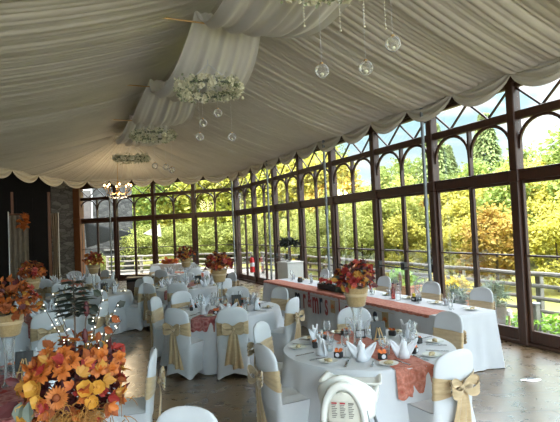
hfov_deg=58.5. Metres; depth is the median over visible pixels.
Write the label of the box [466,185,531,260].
broadleaf tree
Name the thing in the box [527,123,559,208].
broadleaf tree
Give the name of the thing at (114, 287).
folded napkin
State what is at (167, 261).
leaf garland
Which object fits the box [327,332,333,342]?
water tumbler
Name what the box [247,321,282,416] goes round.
covered chair
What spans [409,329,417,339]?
wine glass
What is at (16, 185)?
lintel
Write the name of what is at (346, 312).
covered chair
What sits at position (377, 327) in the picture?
blackboard
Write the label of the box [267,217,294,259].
broadleaf tree
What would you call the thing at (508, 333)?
window
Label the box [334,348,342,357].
box
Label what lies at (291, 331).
covered chair
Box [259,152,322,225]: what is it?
broadleaf tree
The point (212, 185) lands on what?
broadleaf tree
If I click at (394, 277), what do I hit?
plant
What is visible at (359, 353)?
folded napkin
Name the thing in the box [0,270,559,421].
floor
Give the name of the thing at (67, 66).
lining
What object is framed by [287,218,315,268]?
broadleaf tree
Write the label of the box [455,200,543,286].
broadleaf tree
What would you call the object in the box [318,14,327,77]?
bauble
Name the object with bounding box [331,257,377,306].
bouquet
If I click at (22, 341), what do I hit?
tablecloth
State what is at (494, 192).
broadleaf tree
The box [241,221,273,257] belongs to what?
broadleaf tree
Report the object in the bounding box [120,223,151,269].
broadleaf tree
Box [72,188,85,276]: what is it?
trim
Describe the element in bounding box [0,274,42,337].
bouquet
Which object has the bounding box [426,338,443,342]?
plate
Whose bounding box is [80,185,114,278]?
window
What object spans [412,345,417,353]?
box
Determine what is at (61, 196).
wall
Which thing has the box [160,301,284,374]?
tablecloth
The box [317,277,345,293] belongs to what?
trough
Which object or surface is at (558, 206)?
broadleaf tree
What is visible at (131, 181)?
wall
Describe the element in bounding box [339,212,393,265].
broadleaf tree
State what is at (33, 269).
bouquet
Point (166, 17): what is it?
rod
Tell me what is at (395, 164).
broadleaf tree
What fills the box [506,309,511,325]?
garden light
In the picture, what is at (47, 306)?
folded napkin
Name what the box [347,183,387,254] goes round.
broadleaf tree
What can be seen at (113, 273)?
covered chair
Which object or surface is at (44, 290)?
covered chair
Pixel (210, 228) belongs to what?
broadleaf tree
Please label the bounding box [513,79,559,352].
window
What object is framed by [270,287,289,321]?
covered chair
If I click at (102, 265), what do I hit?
broadleaf tree
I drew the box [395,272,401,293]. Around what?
garden chair
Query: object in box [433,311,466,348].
covered chair
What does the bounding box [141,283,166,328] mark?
covered chair
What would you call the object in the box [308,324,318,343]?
folded napkin
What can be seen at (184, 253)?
bouquet
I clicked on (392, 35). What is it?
bauble
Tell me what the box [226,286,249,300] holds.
covered chair
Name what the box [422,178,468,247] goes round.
broadleaf tree
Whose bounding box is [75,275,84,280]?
folded napkin
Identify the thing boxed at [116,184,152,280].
window
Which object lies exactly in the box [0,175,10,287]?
wall
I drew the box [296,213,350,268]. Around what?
broadleaf tree
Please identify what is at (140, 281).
covered chair
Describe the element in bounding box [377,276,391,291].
covered chair
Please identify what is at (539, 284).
rail fence
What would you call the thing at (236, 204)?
trim
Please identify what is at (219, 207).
broadleaf tree
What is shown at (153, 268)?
covered chair
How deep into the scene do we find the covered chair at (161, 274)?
13.96 m
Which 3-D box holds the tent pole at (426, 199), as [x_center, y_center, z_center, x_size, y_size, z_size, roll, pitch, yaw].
[2.767,0.008,9.437,0.220,4.350,0.220,-2,-2,-25]
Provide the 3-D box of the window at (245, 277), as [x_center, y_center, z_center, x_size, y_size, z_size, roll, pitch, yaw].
[-1.301,0.610,19.019,0.160,4.111,1.786,-2,-2,-25]
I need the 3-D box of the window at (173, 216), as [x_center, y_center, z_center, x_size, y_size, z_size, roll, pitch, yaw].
[-4.381,0.797,20.739,1.786,4.111,0.160,-3,-2,18]
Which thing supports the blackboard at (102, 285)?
on the tablecloth at (127, 296)
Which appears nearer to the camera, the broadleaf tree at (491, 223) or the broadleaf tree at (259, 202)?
the broadleaf tree at (491, 223)
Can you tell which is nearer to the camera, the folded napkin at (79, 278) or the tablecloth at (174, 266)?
the folded napkin at (79, 278)
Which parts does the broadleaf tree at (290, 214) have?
crown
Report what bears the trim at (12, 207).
attached to the wall at (5, 194)
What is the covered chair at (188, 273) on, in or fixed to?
on the floor
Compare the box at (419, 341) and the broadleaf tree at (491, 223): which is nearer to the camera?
the box at (419, 341)
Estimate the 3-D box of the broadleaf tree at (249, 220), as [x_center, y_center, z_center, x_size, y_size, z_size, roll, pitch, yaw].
[-1.763,2.065,31.422,2.511,3.323,2.800,-1,-2,-32]
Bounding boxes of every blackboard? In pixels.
[15,350,33,378]
[100,283,107,291]
[194,275,200,285]
[231,294,240,306]
[370,321,385,344]
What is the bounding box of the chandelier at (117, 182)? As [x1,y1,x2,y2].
[103,164,131,194]
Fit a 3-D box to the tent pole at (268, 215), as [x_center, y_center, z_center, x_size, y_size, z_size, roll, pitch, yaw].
[-0.352,0.362,16.297,0.220,4.350,0.220,-2,-2,-25]
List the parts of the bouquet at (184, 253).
hessian pot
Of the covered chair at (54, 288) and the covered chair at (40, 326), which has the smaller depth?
the covered chair at (40, 326)
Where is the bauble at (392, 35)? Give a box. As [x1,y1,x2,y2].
[385,12,400,49]
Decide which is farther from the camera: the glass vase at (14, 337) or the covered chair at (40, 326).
the covered chair at (40, 326)
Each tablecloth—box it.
[0,308,93,365]
[39,363,122,421]
[44,289,135,334]
[150,263,182,270]
[152,270,209,285]
[154,282,217,308]
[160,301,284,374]
[262,277,504,371]
[280,329,475,421]
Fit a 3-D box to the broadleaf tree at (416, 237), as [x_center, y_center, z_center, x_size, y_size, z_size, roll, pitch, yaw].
[4.989,1.609,19.862,2.461,3.391,2.249,-3,-2,2]
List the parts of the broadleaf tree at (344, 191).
crown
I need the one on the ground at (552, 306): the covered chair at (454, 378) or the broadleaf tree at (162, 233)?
the broadleaf tree at (162, 233)
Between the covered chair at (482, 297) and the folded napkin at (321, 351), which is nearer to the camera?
the folded napkin at (321, 351)
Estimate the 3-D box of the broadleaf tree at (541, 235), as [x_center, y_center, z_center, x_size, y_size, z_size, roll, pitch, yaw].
[8.070,1.404,14.709,2.205,3.039,2.016,-1,-3,-44]
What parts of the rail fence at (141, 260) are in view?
post, post, rail, rail, rail, rail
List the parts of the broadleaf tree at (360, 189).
crown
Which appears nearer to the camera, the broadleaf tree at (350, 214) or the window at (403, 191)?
the window at (403, 191)
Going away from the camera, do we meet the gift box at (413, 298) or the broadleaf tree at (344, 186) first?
the gift box at (413, 298)
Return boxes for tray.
[318,371,381,386]
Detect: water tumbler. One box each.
[326,340,332,350]
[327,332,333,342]
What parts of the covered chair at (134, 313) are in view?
sash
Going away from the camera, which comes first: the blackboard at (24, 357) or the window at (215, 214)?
the blackboard at (24, 357)
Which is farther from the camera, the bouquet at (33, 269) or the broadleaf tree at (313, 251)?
the broadleaf tree at (313, 251)
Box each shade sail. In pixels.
[84,223,131,247]
[143,224,161,236]
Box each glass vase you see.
[0,336,16,387]
[91,273,96,287]
[215,282,222,308]
[350,306,362,345]
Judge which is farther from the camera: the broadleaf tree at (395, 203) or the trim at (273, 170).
the broadleaf tree at (395, 203)
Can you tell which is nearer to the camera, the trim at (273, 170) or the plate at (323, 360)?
the plate at (323, 360)
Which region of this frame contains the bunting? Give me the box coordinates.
[292,290,392,327]
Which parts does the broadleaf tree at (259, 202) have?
crown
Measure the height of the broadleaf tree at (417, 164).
6.328 m
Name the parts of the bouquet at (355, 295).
flower, flower, hessian pot, flower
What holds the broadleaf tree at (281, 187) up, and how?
on the ground at (552, 306)
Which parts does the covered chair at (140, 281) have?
sash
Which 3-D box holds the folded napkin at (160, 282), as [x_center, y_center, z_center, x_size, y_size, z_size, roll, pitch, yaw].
[-2.663,1.643,11.236,0.104,0.212,0.256,-3,-2,19]
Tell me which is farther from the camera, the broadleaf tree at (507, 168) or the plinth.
the broadleaf tree at (507, 168)
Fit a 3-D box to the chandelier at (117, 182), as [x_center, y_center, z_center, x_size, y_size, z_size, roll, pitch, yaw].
[-5.714,-1.115,17.609,0.919,1.359,0.921,-2,-2,-2]
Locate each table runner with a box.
[0,365,38,421]
[24,310,34,338]
[61,279,83,291]
[164,282,196,299]
[191,300,248,331]
[263,279,443,317]
[318,329,433,400]
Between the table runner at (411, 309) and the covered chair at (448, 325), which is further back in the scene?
the table runner at (411, 309)
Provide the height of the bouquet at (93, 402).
0.780 m
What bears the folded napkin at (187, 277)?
on the tablecloth at (209, 289)
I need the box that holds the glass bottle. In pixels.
[391,283,395,298]
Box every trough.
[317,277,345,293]
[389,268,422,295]
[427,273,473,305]
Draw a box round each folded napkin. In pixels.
[20,347,38,356]
[30,309,47,317]
[43,299,57,310]
[51,277,61,283]
[66,273,74,279]
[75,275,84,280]
[112,284,117,293]
[159,279,163,287]
[182,275,191,282]
[189,297,194,308]
[195,294,209,305]
[196,302,209,314]
[200,278,209,286]
[220,302,236,308]
[225,292,237,302]
[249,292,257,303]
[253,297,259,309]
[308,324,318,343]
[316,334,327,355]
[346,340,375,361]
[348,318,370,333]
[389,337,417,358]
[400,319,416,338]
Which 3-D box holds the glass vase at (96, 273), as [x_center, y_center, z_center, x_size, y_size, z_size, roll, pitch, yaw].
[-3.959,1.543,10.657,0.132,0.424,0.130,-2,-2,0]
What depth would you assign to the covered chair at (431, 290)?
8.52 m
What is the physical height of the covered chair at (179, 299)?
0.959 m
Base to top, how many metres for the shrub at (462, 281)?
0.985 m
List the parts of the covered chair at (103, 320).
sash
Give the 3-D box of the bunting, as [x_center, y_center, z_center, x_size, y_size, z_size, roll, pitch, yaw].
[0.950,1.712,8.674,0.018,0.435,3.351,-2,-2,-25]
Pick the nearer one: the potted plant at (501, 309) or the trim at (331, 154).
the potted plant at (501, 309)
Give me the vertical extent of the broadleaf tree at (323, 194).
5.138 m
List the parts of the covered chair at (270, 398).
sash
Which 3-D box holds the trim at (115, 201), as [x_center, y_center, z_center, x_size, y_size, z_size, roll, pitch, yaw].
[-7.077,0.817,21.606,0.180,4.360,0.190,-3,-2,18]
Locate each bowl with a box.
[323,320,330,330]
[408,321,415,331]
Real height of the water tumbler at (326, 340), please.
0.105 m
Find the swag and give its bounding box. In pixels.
[114,0,347,146]
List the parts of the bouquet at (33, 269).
hessian pot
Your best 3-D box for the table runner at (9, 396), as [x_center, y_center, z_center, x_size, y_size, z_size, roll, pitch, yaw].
[-2.293,1.579,4.210,0.520,0.208,1.797,-2,-2,-25]
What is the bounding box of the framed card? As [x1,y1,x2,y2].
[355,329,365,337]
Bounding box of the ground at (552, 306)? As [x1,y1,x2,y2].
[133,241,559,321]
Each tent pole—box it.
[108,181,112,273]
[231,181,235,272]
[266,160,272,279]
[322,140,330,280]
[419,108,431,280]
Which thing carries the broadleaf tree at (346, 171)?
on the ground at (552, 306)
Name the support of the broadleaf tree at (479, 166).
on the ground at (552, 306)
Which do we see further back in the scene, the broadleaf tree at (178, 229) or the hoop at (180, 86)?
the broadleaf tree at (178, 229)
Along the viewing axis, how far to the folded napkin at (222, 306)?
7.32 m
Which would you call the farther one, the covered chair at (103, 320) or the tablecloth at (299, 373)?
the covered chair at (103, 320)
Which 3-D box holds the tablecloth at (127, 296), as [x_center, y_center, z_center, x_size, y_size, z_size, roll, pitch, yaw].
[-4.022,2.134,10.591,1.922,0.746,1.925,-4,-2,38]
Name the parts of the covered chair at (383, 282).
sash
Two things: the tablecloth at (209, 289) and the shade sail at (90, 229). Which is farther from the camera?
the shade sail at (90, 229)
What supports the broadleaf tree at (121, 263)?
on the ground at (552, 306)
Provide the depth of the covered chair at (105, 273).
14.70 m
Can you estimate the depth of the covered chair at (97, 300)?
8.87 m
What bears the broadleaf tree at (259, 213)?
on the ground at (552, 306)
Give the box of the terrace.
[92,266,559,334]
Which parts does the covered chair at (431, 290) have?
sash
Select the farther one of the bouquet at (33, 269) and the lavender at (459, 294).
the lavender at (459, 294)
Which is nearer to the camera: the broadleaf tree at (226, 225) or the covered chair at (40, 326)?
the covered chair at (40, 326)
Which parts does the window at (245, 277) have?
door, door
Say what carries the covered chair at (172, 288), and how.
on the floor
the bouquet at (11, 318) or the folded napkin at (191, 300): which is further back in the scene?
the folded napkin at (191, 300)
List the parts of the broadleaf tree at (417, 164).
crown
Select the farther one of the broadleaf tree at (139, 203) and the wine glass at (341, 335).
the broadleaf tree at (139, 203)
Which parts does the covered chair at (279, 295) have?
sash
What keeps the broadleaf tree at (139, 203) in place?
on the ground at (552, 306)
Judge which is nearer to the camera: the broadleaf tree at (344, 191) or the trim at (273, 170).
the trim at (273, 170)
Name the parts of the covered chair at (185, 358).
sash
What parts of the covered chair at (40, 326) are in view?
sash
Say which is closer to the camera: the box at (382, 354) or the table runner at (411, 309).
the box at (382, 354)
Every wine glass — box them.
[323,320,330,340]
[341,335,348,357]
[379,335,386,347]
[408,321,415,341]
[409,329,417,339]
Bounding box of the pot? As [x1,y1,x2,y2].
[495,300,506,324]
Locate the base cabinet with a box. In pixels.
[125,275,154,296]
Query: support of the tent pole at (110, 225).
on the floor
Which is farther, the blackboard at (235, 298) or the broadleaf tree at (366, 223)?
the broadleaf tree at (366, 223)
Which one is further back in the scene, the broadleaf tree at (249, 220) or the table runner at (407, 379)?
the broadleaf tree at (249, 220)
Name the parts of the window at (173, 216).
door, frame, door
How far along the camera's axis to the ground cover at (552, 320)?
9.43 m
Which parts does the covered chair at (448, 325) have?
sash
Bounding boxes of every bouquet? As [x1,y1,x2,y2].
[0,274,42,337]
[0,278,136,421]
[17,260,46,289]
[82,250,104,273]
[175,245,195,266]
[202,251,234,281]
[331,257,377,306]
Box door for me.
[13,192,48,278]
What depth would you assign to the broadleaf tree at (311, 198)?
30.33 m
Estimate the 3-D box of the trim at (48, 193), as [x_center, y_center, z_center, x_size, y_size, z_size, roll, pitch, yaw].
[-10.027,1.154,21.761,0.120,3.950,0.200,-1,-2,-33]
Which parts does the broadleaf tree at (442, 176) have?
crown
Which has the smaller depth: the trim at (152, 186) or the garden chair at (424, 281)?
the garden chair at (424, 281)
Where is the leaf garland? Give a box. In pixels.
[160,257,178,263]
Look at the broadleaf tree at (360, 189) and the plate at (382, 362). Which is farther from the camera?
the broadleaf tree at (360, 189)
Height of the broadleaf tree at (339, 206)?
4.050 m
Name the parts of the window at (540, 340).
door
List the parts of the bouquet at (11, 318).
flower, hessian pot, flower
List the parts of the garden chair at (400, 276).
backrest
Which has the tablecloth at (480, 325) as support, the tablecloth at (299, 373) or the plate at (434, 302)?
the plate at (434, 302)
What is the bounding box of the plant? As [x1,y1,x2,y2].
[277,236,300,261]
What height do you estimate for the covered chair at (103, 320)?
0.959 m
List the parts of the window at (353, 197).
door, frame, door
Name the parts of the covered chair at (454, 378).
sash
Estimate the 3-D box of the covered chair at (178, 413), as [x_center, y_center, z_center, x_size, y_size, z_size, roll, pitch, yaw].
[-0.579,1.637,2.752,0.461,0.959,0.612,-3,-2,16]
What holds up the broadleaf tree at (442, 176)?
on the ground at (552, 306)
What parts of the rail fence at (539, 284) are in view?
post, rail, rail, rail, rail, post, post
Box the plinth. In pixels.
[276,260,303,278]
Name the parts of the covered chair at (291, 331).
sash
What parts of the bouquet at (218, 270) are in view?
hessian pot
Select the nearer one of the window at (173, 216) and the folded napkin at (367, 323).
the folded napkin at (367, 323)
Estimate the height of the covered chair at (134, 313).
0.959 m
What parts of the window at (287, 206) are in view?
door, frame, door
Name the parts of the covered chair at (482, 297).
sash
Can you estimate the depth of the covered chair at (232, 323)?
6.69 m
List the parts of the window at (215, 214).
door, frame, door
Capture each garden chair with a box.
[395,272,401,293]
[414,276,432,295]
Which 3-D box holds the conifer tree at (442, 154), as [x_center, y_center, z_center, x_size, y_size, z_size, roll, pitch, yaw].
[8.920,-1.115,28.604,3.663,7.971,3.719,-2,-2,-19]
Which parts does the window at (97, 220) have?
door, frame, door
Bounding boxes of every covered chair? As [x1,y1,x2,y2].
[26,312,63,350]
[36,279,52,307]
[37,333,77,352]
[51,282,68,294]
[67,271,81,278]
[78,301,113,346]
[84,289,107,303]
[85,275,99,289]
[89,294,103,329]
[100,270,110,279]
[100,279,116,288]
[111,272,117,283]
[117,347,165,421]
[124,282,147,330]
[134,278,143,304]
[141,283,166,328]
[142,276,153,285]
[146,296,164,356]
[149,265,159,275]
[154,269,168,284]
[156,406,217,421]
[162,308,203,379]
[167,283,187,307]
[171,291,191,307]
[179,272,194,281]
[187,268,200,275]
[211,278,231,301]
[216,307,250,379]
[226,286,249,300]
[227,272,239,286]
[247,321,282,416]
[247,343,309,421]
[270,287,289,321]
[271,297,304,361]
[319,269,331,279]
[337,307,370,329]
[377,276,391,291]
[407,349,479,421]
[421,281,442,300]
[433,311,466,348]
[469,287,495,309]
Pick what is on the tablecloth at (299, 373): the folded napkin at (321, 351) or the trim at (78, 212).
the folded napkin at (321, 351)
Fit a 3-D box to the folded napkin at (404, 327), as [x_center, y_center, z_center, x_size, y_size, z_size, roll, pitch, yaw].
[1.370,1.278,5.365,0.110,0.223,0.270,-2,-2,-10]
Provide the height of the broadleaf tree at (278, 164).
8.360 m
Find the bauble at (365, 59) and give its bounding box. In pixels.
[361,15,372,73]
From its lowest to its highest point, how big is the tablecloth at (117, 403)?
0.746 m
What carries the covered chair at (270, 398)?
on the floor
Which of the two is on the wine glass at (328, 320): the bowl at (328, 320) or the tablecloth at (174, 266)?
the bowl at (328, 320)
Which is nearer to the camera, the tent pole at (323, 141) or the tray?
the tray
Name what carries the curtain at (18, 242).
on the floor
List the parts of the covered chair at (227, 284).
sash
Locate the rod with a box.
[162,17,204,23]
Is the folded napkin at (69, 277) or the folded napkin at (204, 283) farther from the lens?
the folded napkin at (69, 277)
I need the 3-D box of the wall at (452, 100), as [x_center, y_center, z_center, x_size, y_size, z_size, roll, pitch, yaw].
[2.451,-2.751,10.583,0.160,1.739,20.846,-2,-2,-25]
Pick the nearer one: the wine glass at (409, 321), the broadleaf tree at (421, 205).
the wine glass at (409, 321)
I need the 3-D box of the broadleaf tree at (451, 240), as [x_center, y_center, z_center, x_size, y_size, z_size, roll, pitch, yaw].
[6.324,1.633,17.177,2.150,2.962,1.965,-2,-2,-12]
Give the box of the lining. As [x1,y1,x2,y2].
[0,0,559,187]
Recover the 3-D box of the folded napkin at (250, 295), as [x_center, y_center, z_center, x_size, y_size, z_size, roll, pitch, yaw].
[-0.452,1.453,8.271,0.104,0.212,0.256,-2,-2,-20]
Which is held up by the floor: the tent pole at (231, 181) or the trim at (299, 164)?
the tent pole at (231, 181)
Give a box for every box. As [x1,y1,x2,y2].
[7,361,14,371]
[312,338,317,347]
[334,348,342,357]
[340,328,347,335]
[377,349,386,359]
[388,328,395,335]
[411,293,421,301]
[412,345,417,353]
[415,334,422,343]
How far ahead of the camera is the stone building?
29.45 m
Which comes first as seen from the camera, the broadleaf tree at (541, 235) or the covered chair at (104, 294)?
the covered chair at (104, 294)
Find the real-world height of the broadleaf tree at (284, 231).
4.059 m
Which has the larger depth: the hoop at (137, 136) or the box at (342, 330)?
the hoop at (137, 136)
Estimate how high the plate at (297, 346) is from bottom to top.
0.038 m
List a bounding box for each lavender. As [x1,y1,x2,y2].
[445,282,469,304]
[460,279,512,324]
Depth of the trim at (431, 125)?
9.54 m
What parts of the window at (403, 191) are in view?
door, frame, door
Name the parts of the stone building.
pane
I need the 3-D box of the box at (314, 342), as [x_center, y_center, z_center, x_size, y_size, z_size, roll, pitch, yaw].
[0.353,1.348,5.109,0.052,0.089,0.083,-2,-2,-6]
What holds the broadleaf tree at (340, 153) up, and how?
on the ground at (552, 306)
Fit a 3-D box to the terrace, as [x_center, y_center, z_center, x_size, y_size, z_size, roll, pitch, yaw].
[-4.491,2.945,14.852,16.000,0.145,43.000,-2,-2,-25]
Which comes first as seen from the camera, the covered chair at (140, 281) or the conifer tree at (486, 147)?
the covered chair at (140, 281)
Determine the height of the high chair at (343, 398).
0.881 m
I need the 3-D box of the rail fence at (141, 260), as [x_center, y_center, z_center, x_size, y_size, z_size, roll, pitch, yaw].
[-5.353,2.740,25.836,8.289,1.062,0.190,-3,-2,15]
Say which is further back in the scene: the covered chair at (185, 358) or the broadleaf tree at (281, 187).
the broadleaf tree at (281, 187)
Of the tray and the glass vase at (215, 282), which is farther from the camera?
the glass vase at (215, 282)
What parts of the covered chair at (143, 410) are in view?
sash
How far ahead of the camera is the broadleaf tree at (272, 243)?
28.54 m
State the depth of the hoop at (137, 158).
15.33 m
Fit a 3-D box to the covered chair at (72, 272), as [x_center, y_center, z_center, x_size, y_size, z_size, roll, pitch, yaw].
[-6.062,2.256,14.695,0.461,0.959,0.612,-2,-2,-12]
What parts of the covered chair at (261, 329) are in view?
sash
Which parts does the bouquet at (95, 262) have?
hessian pot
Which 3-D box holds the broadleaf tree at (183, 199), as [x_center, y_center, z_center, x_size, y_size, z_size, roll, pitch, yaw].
[-6.928,0.151,35.327,5.083,7.664,5.561,-1,-2,-31]
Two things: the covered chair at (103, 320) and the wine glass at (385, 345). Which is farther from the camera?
the covered chair at (103, 320)
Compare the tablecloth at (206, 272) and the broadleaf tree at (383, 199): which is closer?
the tablecloth at (206, 272)
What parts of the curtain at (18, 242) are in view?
white panel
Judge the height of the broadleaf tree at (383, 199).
4.581 m
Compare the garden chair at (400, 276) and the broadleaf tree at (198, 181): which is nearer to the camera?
the garden chair at (400, 276)
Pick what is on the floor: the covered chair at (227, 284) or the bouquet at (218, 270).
the covered chair at (227, 284)
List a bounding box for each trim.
[11,192,13,213]
[47,192,52,280]
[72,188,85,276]
[112,185,118,280]
[150,181,156,263]
[191,183,197,265]
[233,177,241,279]
[250,168,259,283]
[270,165,280,278]
[295,151,307,278]
[328,149,340,283]
[369,126,384,289]
[425,117,445,293]
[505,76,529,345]
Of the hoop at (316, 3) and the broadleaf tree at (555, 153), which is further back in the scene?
the broadleaf tree at (555, 153)
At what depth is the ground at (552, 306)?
19.48 m
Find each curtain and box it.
[8,211,29,304]
[50,212,59,278]
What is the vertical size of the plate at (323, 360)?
0.038 m
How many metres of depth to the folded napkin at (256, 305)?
7.62 m
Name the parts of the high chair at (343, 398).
panel, arm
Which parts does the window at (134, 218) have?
door, door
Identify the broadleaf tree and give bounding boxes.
[95,251,105,271]
[105,258,123,269]
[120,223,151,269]
[132,182,183,259]
[135,186,181,224]
[137,224,176,262]
[145,182,208,253]
[156,181,218,235]
[158,221,192,257]
[169,175,249,257]
[176,221,214,252]
[196,177,259,256]
[198,219,232,255]
[214,220,244,260]
[218,164,292,256]
[241,219,261,251]
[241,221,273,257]
[248,164,283,212]
[248,213,283,260]
[249,219,272,256]
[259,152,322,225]
[262,151,326,221]
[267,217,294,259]
[271,220,296,259]
[279,207,319,253]
[280,209,297,259]
[285,198,312,227]
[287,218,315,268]
[289,147,368,210]
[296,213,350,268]
[304,170,367,213]
[305,184,349,224]
[306,208,368,267]
[311,144,357,183]
[313,185,366,257]
[338,204,351,229]
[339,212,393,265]
[341,201,368,255]
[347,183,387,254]
[348,173,442,266]
[348,199,412,257]
[366,157,416,190]
[383,210,430,276]
[384,157,427,250]
[411,195,431,262]
[420,170,464,260]
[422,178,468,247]
[441,193,483,272]
[442,174,484,237]
[442,215,495,283]
[447,158,489,177]
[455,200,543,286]
[456,158,505,175]
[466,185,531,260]
[467,169,542,249]
[481,159,528,188]
[487,143,539,172]
[502,152,554,197]
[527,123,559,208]
[527,179,559,261]
[528,207,559,295]
[552,190,559,252]
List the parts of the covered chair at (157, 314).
sash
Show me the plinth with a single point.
(284, 267)
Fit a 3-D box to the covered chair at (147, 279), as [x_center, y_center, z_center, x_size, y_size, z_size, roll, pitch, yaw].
[-2.983,2.031,11.822,0.612,0.959,0.461,-3,-2,25]
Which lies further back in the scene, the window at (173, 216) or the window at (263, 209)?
the window at (173, 216)
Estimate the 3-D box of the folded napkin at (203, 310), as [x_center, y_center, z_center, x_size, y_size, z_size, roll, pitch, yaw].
[-1.129,1.454,7.396,0.104,0.212,0.256,-1,-3,-44]
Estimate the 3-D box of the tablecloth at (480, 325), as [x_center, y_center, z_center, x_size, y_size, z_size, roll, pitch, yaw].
[1.295,1.863,9.283,1.210,0.745,6.215,-2,-2,-25]
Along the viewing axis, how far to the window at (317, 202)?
13.88 m
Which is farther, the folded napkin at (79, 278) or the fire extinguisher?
the fire extinguisher
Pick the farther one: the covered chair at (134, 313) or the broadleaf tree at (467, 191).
the broadleaf tree at (467, 191)
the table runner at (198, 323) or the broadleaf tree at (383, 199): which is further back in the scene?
the broadleaf tree at (383, 199)
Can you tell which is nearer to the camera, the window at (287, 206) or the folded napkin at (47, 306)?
the folded napkin at (47, 306)
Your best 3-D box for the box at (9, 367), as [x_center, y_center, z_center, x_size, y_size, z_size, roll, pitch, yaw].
[-2.518,1.459,4.699,0.083,0.089,0.052,-1,-2,-33]
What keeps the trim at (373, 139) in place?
attached to the wall at (452, 100)
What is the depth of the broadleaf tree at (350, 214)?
24.71 m
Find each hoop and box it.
[110,146,150,164]
[129,123,177,143]
[172,60,244,103]
[280,0,362,8]
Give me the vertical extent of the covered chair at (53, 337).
0.959 m
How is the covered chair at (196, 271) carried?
on the floor
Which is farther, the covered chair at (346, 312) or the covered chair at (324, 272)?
the covered chair at (324, 272)
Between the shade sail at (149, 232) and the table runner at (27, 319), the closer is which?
the table runner at (27, 319)
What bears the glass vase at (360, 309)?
on the table runner at (407, 379)
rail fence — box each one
[106,252,253,272]
[260,252,559,321]
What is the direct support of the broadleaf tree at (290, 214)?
on the ground at (552, 306)
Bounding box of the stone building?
[83,186,133,273]
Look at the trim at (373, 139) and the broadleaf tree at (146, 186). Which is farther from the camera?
the broadleaf tree at (146, 186)
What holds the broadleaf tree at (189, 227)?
on the ground at (552, 306)
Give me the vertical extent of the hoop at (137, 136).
0.770 m
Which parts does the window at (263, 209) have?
door, door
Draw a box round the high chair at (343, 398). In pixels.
[318,371,381,421]
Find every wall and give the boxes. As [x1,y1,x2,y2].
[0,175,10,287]
[50,181,74,278]
[81,177,203,187]
[238,78,514,173]
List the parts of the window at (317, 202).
door, frame, door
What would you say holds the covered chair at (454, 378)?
on the floor
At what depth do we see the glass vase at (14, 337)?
4.22 m
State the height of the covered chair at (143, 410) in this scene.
0.959 m
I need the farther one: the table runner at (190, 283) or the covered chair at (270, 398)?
the table runner at (190, 283)
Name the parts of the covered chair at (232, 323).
sash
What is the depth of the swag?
7.74 m
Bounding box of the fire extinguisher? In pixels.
[250,255,255,271]
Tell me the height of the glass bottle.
0.262 m
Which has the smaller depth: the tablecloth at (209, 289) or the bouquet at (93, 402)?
the bouquet at (93, 402)
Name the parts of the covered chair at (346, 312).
sash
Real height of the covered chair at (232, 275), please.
0.959 m
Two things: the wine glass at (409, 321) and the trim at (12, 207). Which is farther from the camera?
the trim at (12, 207)
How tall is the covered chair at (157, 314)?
0.959 m
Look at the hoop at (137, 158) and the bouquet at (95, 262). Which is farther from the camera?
the hoop at (137, 158)
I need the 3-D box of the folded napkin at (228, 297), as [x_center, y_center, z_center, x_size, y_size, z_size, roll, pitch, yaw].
[-0.812,1.474,8.449,0.256,0.212,0.104,-4,-2,35]
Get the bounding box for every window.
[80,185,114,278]
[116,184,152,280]
[154,180,193,263]
[194,177,236,277]
[235,171,253,282]
[252,166,273,284]
[273,156,299,261]
[299,148,331,280]
[332,131,373,285]
[373,117,432,295]
[432,85,519,343]
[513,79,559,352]
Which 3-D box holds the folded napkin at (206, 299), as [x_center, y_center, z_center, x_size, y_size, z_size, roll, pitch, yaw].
[-1.278,1.488,8.267,0.256,0.212,0.104,-2,-2,-14]
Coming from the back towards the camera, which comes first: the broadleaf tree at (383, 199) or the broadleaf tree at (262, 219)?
the broadleaf tree at (262, 219)
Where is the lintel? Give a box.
[10,171,50,191]
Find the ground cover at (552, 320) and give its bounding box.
[505,312,559,334]
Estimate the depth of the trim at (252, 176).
18.11 m
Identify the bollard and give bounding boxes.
[532,302,541,331]
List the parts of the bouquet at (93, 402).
mustard flower, orange flower, mustard flower, orange flower, mustard flower, orange flower, orange flower, orange flower, orange flower, orange flower, orange flower, tall stem, hessian pot, mustard flower, red orange flower, mustard flower, red orange flower, mustard flower, red orange flower, red orange flower, red orange flower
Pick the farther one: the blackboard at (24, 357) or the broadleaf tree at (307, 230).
the broadleaf tree at (307, 230)
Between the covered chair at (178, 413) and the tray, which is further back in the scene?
the tray
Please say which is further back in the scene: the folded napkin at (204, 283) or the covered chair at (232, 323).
the folded napkin at (204, 283)
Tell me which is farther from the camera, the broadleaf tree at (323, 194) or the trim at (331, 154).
the broadleaf tree at (323, 194)
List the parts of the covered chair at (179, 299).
sash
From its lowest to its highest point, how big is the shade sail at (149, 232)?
0.709 m
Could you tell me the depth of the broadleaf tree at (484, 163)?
27.65 m
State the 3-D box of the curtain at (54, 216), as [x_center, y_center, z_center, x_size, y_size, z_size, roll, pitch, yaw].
[-8.823,1.536,19.669,0.306,2.950,0.080,-2,-2,-20]
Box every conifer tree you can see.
[415,123,453,182]
[445,144,458,176]
[467,112,505,172]
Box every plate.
[290,344,305,348]
[319,358,337,362]
[379,360,398,365]
[422,351,440,356]
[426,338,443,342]
[430,300,442,303]
[465,306,479,309]
[520,377,541,381]
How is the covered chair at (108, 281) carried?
on the floor
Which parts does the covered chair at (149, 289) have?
sash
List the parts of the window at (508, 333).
door, door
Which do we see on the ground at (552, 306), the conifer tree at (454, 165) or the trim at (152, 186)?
the conifer tree at (454, 165)

